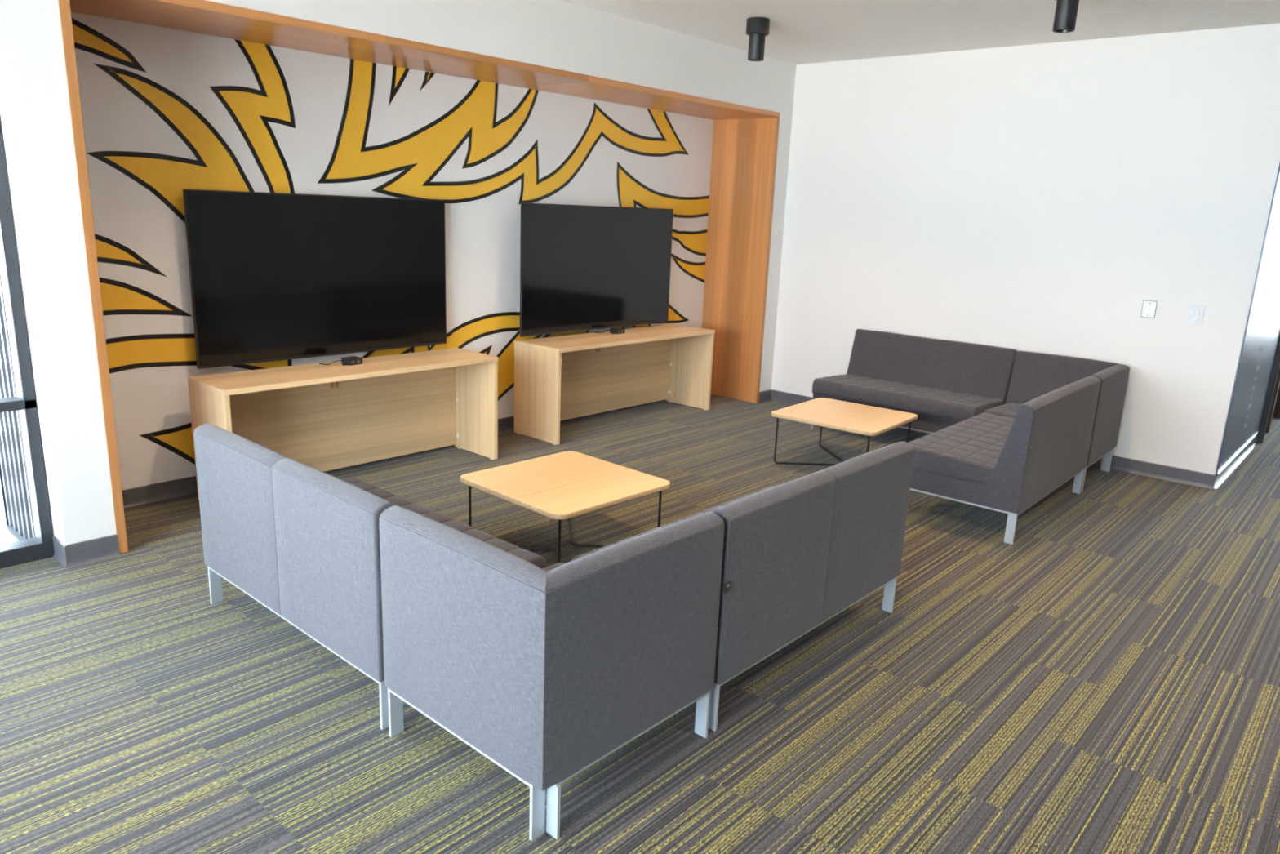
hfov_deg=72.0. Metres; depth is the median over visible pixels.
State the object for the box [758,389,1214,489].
baseboard
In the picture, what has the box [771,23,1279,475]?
wall
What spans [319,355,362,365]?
box
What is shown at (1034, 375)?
sofa
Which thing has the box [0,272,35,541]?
window blind
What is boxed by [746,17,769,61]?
ceiling spotlight
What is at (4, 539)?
ground
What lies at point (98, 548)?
baseboard
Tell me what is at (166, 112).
wall mural
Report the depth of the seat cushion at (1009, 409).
6.47 m
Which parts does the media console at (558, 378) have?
panel, panel, panel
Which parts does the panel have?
metal trim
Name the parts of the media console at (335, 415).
panel, panel, panel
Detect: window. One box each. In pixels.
[0,120,54,568]
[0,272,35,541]
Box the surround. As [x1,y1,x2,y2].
[57,0,780,553]
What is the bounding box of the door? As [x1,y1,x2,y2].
[1265,365,1279,432]
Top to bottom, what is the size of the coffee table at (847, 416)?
0.384 m
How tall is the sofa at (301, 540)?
0.816 m
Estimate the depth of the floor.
3.27 m
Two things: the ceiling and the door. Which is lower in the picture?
the door
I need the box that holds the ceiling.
[562,0,1279,64]
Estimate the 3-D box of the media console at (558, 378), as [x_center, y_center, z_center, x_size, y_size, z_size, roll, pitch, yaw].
[-0.167,-0.410,7.441,0.507,0.740,1.909,14,18,40]
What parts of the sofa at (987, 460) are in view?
seat, frame rail, leg, backrest, leg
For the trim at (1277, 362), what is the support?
attached to the wall
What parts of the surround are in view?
panel, panel, panel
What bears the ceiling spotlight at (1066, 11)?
attached to the ceiling
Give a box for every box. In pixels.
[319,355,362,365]
[594,327,625,333]
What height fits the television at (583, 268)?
1.006 m
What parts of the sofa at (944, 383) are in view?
seat, frame rail, backrest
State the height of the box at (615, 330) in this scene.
0.040 m
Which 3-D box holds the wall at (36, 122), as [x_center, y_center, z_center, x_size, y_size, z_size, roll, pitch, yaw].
[-1.004,-1.376,6.340,0.902,3.076,6.040,14,18,40]
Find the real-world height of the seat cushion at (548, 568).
0.130 m
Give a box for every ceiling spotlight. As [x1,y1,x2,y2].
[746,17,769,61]
[1052,0,1079,33]
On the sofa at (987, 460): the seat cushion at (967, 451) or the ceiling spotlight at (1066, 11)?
the seat cushion at (967, 451)
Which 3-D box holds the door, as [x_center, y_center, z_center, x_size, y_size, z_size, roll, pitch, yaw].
[6.085,-1.094,8.232,0.150,2.190,0.980,14,18,40]
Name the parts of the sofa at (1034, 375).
backrest, leg, frame rail, leg, leg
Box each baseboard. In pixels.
[52,533,119,568]
[121,416,513,508]
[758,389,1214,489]
[1212,434,1257,488]
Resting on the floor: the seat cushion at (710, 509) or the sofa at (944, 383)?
the sofa at (944, 383)
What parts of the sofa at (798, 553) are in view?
leg, frame rail, backrest, leg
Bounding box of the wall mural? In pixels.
[71,12,713,489]
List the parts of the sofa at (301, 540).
leg, backrest, frame rail, leg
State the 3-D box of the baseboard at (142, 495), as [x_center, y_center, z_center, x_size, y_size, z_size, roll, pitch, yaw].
[-1.241,0.017,6.856,0.017,0.106,5.526,14,18,40]
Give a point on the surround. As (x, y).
(744, 146)
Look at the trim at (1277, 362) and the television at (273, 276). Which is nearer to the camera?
the television at (273, 276)
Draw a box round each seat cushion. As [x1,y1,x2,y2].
[341,477,546,568]
[542,562,564,572]
[570,486,773,561]
[812,373,1003,421]
[907,413,1014,484]
[983,402,1021,418]
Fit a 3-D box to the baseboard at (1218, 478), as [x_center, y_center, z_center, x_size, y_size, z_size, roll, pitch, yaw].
[4.730,0.239,6.958,0.017,0.106,2.015,14,18,40]
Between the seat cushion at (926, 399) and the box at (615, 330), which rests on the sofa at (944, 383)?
the seat cushion at (926, 399)
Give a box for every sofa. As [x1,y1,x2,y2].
[193,423,546,729]
[378,505,724,840]
[570,440,914,731]
[810,328,1017,433]
[907,375,1101,544]
[983,351,1129,492]
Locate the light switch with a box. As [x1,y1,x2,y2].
[1188,305,1205,324]
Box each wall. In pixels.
[0,0,795,545]
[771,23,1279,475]
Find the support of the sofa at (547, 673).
on the floor
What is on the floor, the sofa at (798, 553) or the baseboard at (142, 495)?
the sofa at (798, 553)
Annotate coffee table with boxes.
[460,451,670,563]
[771,397,917,465]
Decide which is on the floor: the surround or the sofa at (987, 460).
the sofa at (987, 460)
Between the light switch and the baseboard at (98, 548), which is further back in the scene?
the light switch
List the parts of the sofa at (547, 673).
leg, leg, frame rail, leg, leg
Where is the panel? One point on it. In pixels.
(1262, 331)
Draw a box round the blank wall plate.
[1140,300,1157,318]
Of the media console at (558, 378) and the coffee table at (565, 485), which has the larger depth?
the media console at (558, 378)
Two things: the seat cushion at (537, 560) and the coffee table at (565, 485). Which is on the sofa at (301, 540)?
the seat cushion at (537, 560)
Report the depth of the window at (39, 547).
4.10 m
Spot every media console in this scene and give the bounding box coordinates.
[187,347,497,499]
[513,324,715,444]
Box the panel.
[1214,163,1279,489]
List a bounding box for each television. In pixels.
[182,189,446,368]
[520,202,673,337]
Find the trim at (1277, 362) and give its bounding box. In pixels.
[1257,337,1279,443]
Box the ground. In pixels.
[0,484,13,544]
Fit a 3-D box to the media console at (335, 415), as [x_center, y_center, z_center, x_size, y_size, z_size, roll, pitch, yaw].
[-1.785,-0.024,5.615,0.468,0.740,1.870,14,18,40]
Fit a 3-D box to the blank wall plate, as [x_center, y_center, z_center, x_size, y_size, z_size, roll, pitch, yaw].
[3.662,-0.847,6.336,0.091,0.123,0.008,14,18,40]
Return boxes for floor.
[0,394,1279,853]
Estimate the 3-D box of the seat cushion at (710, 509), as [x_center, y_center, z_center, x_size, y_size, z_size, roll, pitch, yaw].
[0.403,0.515,3.781,0.607,0.130,1.384,14,18,40]

